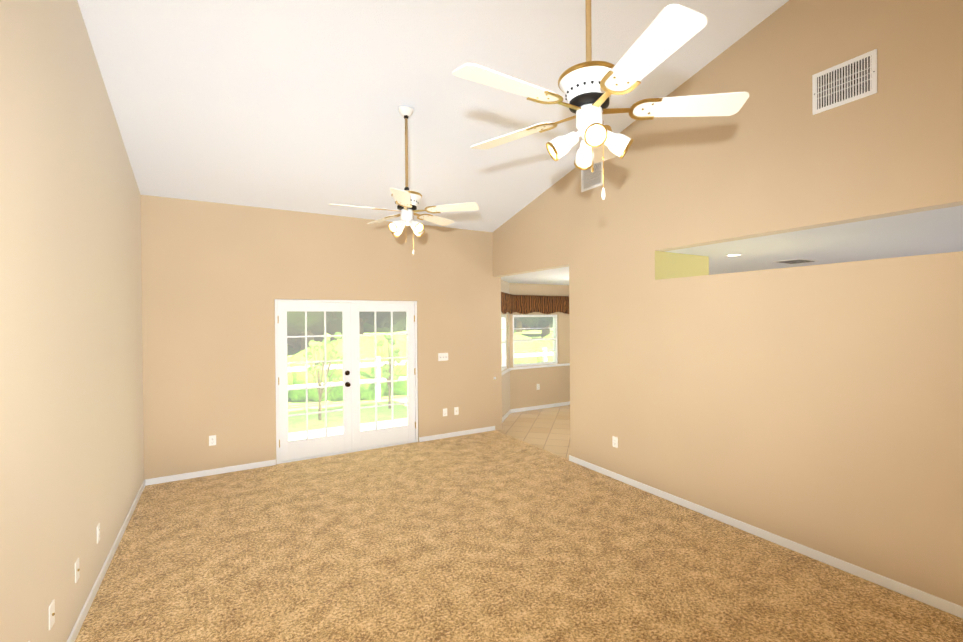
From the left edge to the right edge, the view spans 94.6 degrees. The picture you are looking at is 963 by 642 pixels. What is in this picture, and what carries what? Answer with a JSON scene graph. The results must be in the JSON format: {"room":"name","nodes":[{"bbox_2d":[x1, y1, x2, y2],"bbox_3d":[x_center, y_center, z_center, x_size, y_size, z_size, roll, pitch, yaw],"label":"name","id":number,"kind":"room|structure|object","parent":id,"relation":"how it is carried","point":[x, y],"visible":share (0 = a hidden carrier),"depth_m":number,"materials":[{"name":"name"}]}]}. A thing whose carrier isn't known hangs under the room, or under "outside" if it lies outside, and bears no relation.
{"room":"empty living room","nodes":[
{"label":"empty living room","id":0,"kind":"room"},
{"bbox_2d":[0,0,143,641],"bbox_3d":[-1.834,-0.716,1.510,0.150,5.031,7.913,-1,0,-30],"label":"wall","id":1,"kind":"structure","parent":0,"point":[71,427],"depth_m":2.38,"materials":[{"name":"beige paint"}]},
{"bbox_2d":[49,599,54,629],"bbox_3d":[-2.116,1.448,2.193,0.012,0.116,0.072,-1,0,-30],"label":"electrical outlet","id":2,"kind":"object","parent":1,"relation":"attached to","point":[51,614],"visible":0.96,"depth_m":2.19,"materials":[{"name":"white plastic"}]},
{"bbox_2d":[75,558,79,582],"bbox_3d":[-2.344,1.447,2.581,0.012,0.116,0.072,-1,0,-30],"label":"electrical outlet","id":3,"kind":"object","parent":1,"relation":"attached to","point":[77,574],"visible":1,"depth_m":2.58,"materials":[{"name":"white plastic"}]},
{"bbox_2d":[97,523,99,543],"bbox_3d":[-2.610,1.447,3.029,0.008,0.116,0.072,-1,0,-30],"label":"electrical outlet","id":4,"kind":"object","parent":1,"relation":"attached to","point":[98,532],"visible":0.98,"depth_m":3.02,"materials":[{"name":"white plastic"}]},
{"bbox_2d":[67,479,146,641],"bbox_3d":[-1.742,1.764,1.567,0.018,0.068,7.613,-1,0,-30],"label":"baseboard","id":5,"kind":"structure","parent":1,"relation":"attached to","point":[74,633],"depth_m":3.07,"materials":[{"name":"white wood"}]},
{"bbox_2d":[141,195,501,478],"bbox_3d":[-1.724,0.188,6.078,4.650,3.168,0.150,-1,0,-30],"label":"wall","id":6,"kind":"structure","parent":0,"point":[218,279],"depth_m":5.42,"materials":[{"name":"beige paint"}]},
{"bbox_2d":[147,459,275,484],"bbox_3d":[-3.096,1.755,5.177,1.280,0.068,0.014,-1,0,-30],"label":"baseboard","id":7,"kind":"structure","parent":6,"relation":"attached to","point":[158,480],"depth_m":5.14,"materials":[{"name":"white wood"}]},
{"bbox_2d":[209,435,215,445],"bbox_3d":[-3.125,1.389,5.164,0.072,0.116,0.008,-1,0,-30],"label":"electrical outlet","id":8,"kind":"object","parent":6,"relation":"attached to","point":[212,440],"visible":1,"depth_m":5.16,"materials":[{"name":"white plastic"}]},
{"bbox_2d":[275,299,417,463],"bbox_3d":[-1.761,0.747,6.023,1.884,2.052,0.168,-1,0,-30],"label":"doors","id":9,"kind":"structure","parent":6,"relation":"in","point":[353,437],"depth_m":5.98,"materials":[{"name":"white wood"}]},
{"bbox_2d":[438,353,447,360],"bbox_3d":[-0.571,0.537,6.659,0.164,0.116,0.016,-1,0,-30],"label":"switch plate","id":10,"kind":"object","parent":6,"relation":"attached to","point":[442,356],"visible":1,"depth_m":6.66,"materials":[{"name":"white plastic"}]},
{"bbox_2d":[443,408,446,415],"bbox_3d":[-0.546,1.374,6.679,0.072,0.116,0.008,-1,0,-30],"label":"electrical outlet","id":11,"kind":"object","parent":6,"relation":"attached to","point":[445,412],"visible":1,"depth_m":6.68,"materials":[{"name":"white plastic"}]},
{"bbox_2d":[454,407,458,414],"bbox_3d":[-0.381,1.372,6.774,0.072,0.116,0.012,-1,0,-30],"label":"electrical outlet","id":12,"kind":"object","parent":6,"relation":"attached to","point":[456,410],"visible":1,"depth_m":6.78,"materials":[{"name":"white plastic"}]},
{"bbox_2d":[77,0,788,231],"bbox_3d":[0.157,-2.365,2.679,4.800,2.019,7.913,-1,0,-30],"label":"ceiling","id":13,"kind":"structure","parent":0,"point":[291,105],"depth_m":3.74,"materials":[{"name":"white paint"}]},
{"bbox_2d":[329,106,478,254],"bbox_3d":[-0.712,-1.267,4.025,1.274,1.345,1.281,-1,0,-30],"label":"ceiling fan","id":14,"kind":"object","parent":13,"relation":"hanging from","point":[406,199],"visible":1,"depth_m":3.97,"materials":[{"name":"white wood"}]},
{"bbox_2d":[453,0,748,198],"bbox_3d":[0.440,-1.520,1.965,1.240,1.955,1.292,-1,0,-30],"label":"ceiling fan","id":15,"kind":"object","parent":13,"relation":"hanging from","point":[588,87],"visible":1,"depth_m":1.90,"materials":[{"name":"white wood"}]},
{"bbox_2d":[75,430,962,641],"bbox_3d":[0.168,1.827,2.614,4.670,0.100,7.783,-1,0,-30],"label":"floor carpet","id":16,"kind":"object","parent":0,"point":[493,536],"visible":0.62,"depth_m":3.21,"materials":[{"name":"brown carpet"}]},
{"bbox_2d":[501,280,569,416],"bbox_3d":[3.411,0.505,5.137,3.755,2.460,8.850,-1,0,-30],"label":"wall","id":17,"kind":"structure","parent":0,"point":[519,388],"depth_m":8.74,"materials":[{"name":"beige paint"}]},
{"bbox_2d":[419,363,569,441],"bbox_3d":[0.922,1.311,8.071,4.790,0.855,0.971,-1,0,-30],"label":"baseboard","id":18,"kind":"structure","parent":17,"relation":"attached to","point":[507,414],"depth_m":7.97,"materials":[{"name":"white wood"}]},
{"bbox_2d":[501,315,506,370],"bbox_3d":[0.314,0.385,7.849,0.080,0.994,0.874,0,0,15],"label":"nook window","id":19,"kind":"structure","parent":17,"relation":"in","point":[504,350],"depth_m":8.22,"materials":[{"name":"white"}]},
{"bbox_2d":[501,292,568,313],"bbox_3d":[1.467,-0.318,8.386,3.327,0.360,0.892,-1,0,-30],"label":"valance","id":20,"kind":"object","parent":17,"relation":"attached to","point":[520,304],"visible":0.62,"depth_m":8.60,"materials":[{"name":"fabric"}]},
{"bbox_2d":[513,315,557,366],"bbox_3d":[1.043,0.374,8.785,1.114,0.994,0.080,-1,0,-30],"label":"nook window","id":21,"kind":"structure","parent":17,"relation":"in","point":[555,349],"depth_m":8.83,"materials":[{"name":"white"}]},
{"bbox_2d":[655,251,708,279],"bbox_3d":[2.100,0.519,4.760,0.898,2.458,0.152,-1,0,-30],"label":"wall","id":22,"kind":"structure","parent":0,"point":[668,265],"depth_m":4.66,"materials":[{"name":"paint"}]},
{"bbox_2d":[493,0,962,606],"bbox_3d":[2.213,-0.763,3.801,0.150,5.031,7.763,-1,0,-30],"label":"wall","id":23,"kind":"structure","parent":0,"point":[817,408],"depth_m":3.40,"materials":[{"name":"beige paint"}]},
{"bbox_2d":[581,161,602,191],"bbox_3d":[1.291,-1.698,5.194,0.010,0.300,0.350,-1,0,-30],"label":"air vent","id":24,"kind":"object","parent":23,"relation":"in","point":[590,179],"visible":0.77,"depth_m":5.18,"materials":[{"name":"white"}]},
{"bbox_2d":[612,436,617,447],"bbox_3d":[1.481,1.342,4.931,0.008,0.116,0.072,-1,0,-30],"label":"electrical outlet","id":25,"kind":"object","parent":23,"relation":"attached to","point":[614,441],"visible":1,"depth_m":4.93,"materials":[{"name":"white plastic"}]},
{"bbox_2d":[569,455,962,618],"bbox_3d":[2.590,1.720,3.075,0.044,0.068,5.824,-1,0,-30],"label":"baseboard","id":26,"kind":"structure","parent":23,"relation":"attached to","point":[918,595],"depth_m":3.35,"materials":[{"name":"white wood"}]},
{"bbox_2d":[812,49,876,114],"bbox_3d":[2.522,-1.656,3.099,0.010,0.290,0.370,-1,0,-30],"label":"air vent","id":27,"kind":"object","parent":23,"relation":"in","point":[850,80],"visible":1,"depth_m":3.09,"materials":[{"name":"white metal"}]},
{"bbox_2d":[501,205,962,284],"bbox_3d":[3.435,-0.776,5.324,3.500,0.100,9.150,-1,0,-30],"label":"ceiling","id":28,"kind":"structure","parent":0,"point":[936,231],"depth_m":4.25,"materials":[{"name":"white paint"}]},
{"bbox_2d":[773,258,816,263],"bbox_3d":[3.822,-0.724,5.406,0.450,0.010,0.300,-1,0,-30],"label":"ceiling vent","id":29,"kind":"object","parent":28,"relation":"in","point":[794,261],"visible":1,"depth_m":5.38,"materials":[{"name":"white metal"}]},
{"label":"outside","id":30,"kind":"structure","parent":0,"visible":0},
{"bbox_2d":[287,327,552,432],"bbox_3d":[-15.461,1.785,54.507,150.000,0.240,170.000,-1,0,-30],"label":"ground","id":31,"kind":"structure","parent":30,"point":[332,405],"depth_m":8.99,"materials":[{"name":"green plant"}]},
{"bbox_2d":[287,312,341,350],"bbox_3d":[-10.889,-2.881,25.999,10.425,9.426,10.824,-1,0,-30],"label":"tree","id":32,"kind":"object","parent":31,"relation":"on","point":[312,327],"depth_m":26.43,"materials":[{"name":"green plant"}]},
{"bbox_2d":[303,332,342,420],"bbox_3d":[-2.876,1.038,8.217,0.733,1.662,0.903,-1,0,-30],"label":"tree","id":33,"kind":"object","parent":31,"relation":"on","point":[319,345],"depth_m":8.21,"materials":[{"name":"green plant"}]},
{"bbox_2d":[280,418,413,463],"bbox_3d":[-3.505,1.825,5.983,7.450,0.045,1.485,-1,0,-30],"label":"patio slab","id":34,"kind":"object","parent":31,"relation":"on","point":[333,431],"depth_m":7.26,"materials":[{"name":"white concrete"}]},
{"bbox_2d":[359,312,373,317],"bbox_3d":[-11.755,-4.890,35.323,9.711,13.350,9.264,-1,0,-30],"label":"tree","id":35,"kind":"object","parent":31,"relation":"on","point":[366,315],"depth_m":36.59,"materials":[{"name":"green plant"}]},
{"bbox_2d":[359,312,405,333],"bbox_3d":[-12.265,-4.987,42.350,11.721,13.470,11.693,-1,0,-30],"label":"tree","id":36,"kind":"object","parent":31,"relation":"on","point":[387,319],"depth_m":43.46,"materials":[{"name":"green plant"}]},
{"bbox_2d":[370,333,406,408],"bbox_3d":[-1.871,1.042,9.225,0.874,1.627,0.871,-1,0,-30],"label":"tree","id":37,"kind":"object","parent":31,"relation":"on","point":[380,341],"depth_m":9.16,"materials":[{"name":"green plant"}]},
{"bbox_2d":[287,333,552,401],"bbox_3d":[1.948,1.246,14.069,70.939,2.235,2.576,-1,0,-30],"label":"hedge","id":38,"kind":"object","parent":31,"relation":"on","point":[384,387],"depth_m":10.27,"materials":[{"name":"green plant"}]},
{"bbox_2d":[288,348,552,400],"bbox_3d":[2.975,1.247,13.203,70.050,1.010,0.140,-1,0,-30],"label":"rails","id":39,"kind":"object","parent":31,"relation":"on","point":[379,364],"depth_m":10.02,"materials":[{"name":"white wood"}]},
{"bbox_2d":[363,318,552,332],"bbox_3d":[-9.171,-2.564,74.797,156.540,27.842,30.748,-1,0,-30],"label":"tree","id":40,"kind":"object","parent":31,"relation":"on","point":[367,329],"depth_m":62.07,"materials":[{"name":"green plant"}]},
{"bbox_2d":[516,320,521,332],"bbox_3d":[4.012,-5.243,57.191,11.669,13.544,11.826,-1,0,-30],"label":"tree","id":41,"kind":"object","parent":31,"relation":"on","point":[518,325],"depth_m":56.83,"materials":[{"name":"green plant"}]},
{"bbox_2d":[514,317,552,337],"bbox_3d":[3.371,-4.429,36.010,11.773,12.172,10.220,-1,0,-30],"label":"tree","id":42,"kind":"object","parent":31,"relation":"on","point":[533,325],"depth_m":34.33,"materials":[{"name":"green plant"}]},
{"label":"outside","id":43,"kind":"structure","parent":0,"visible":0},
{"bbox_2d":[496,405,569,458],"bbox_3d":[3.400,1.786,5.306,3.630,0.096,9.150,-1,0,-30],"label":"floor","id":44,"kind":"structure","parent":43,"point":[547,429],"depth_m":7.24,"materials":[{"name":"beige tile"}]}
]}

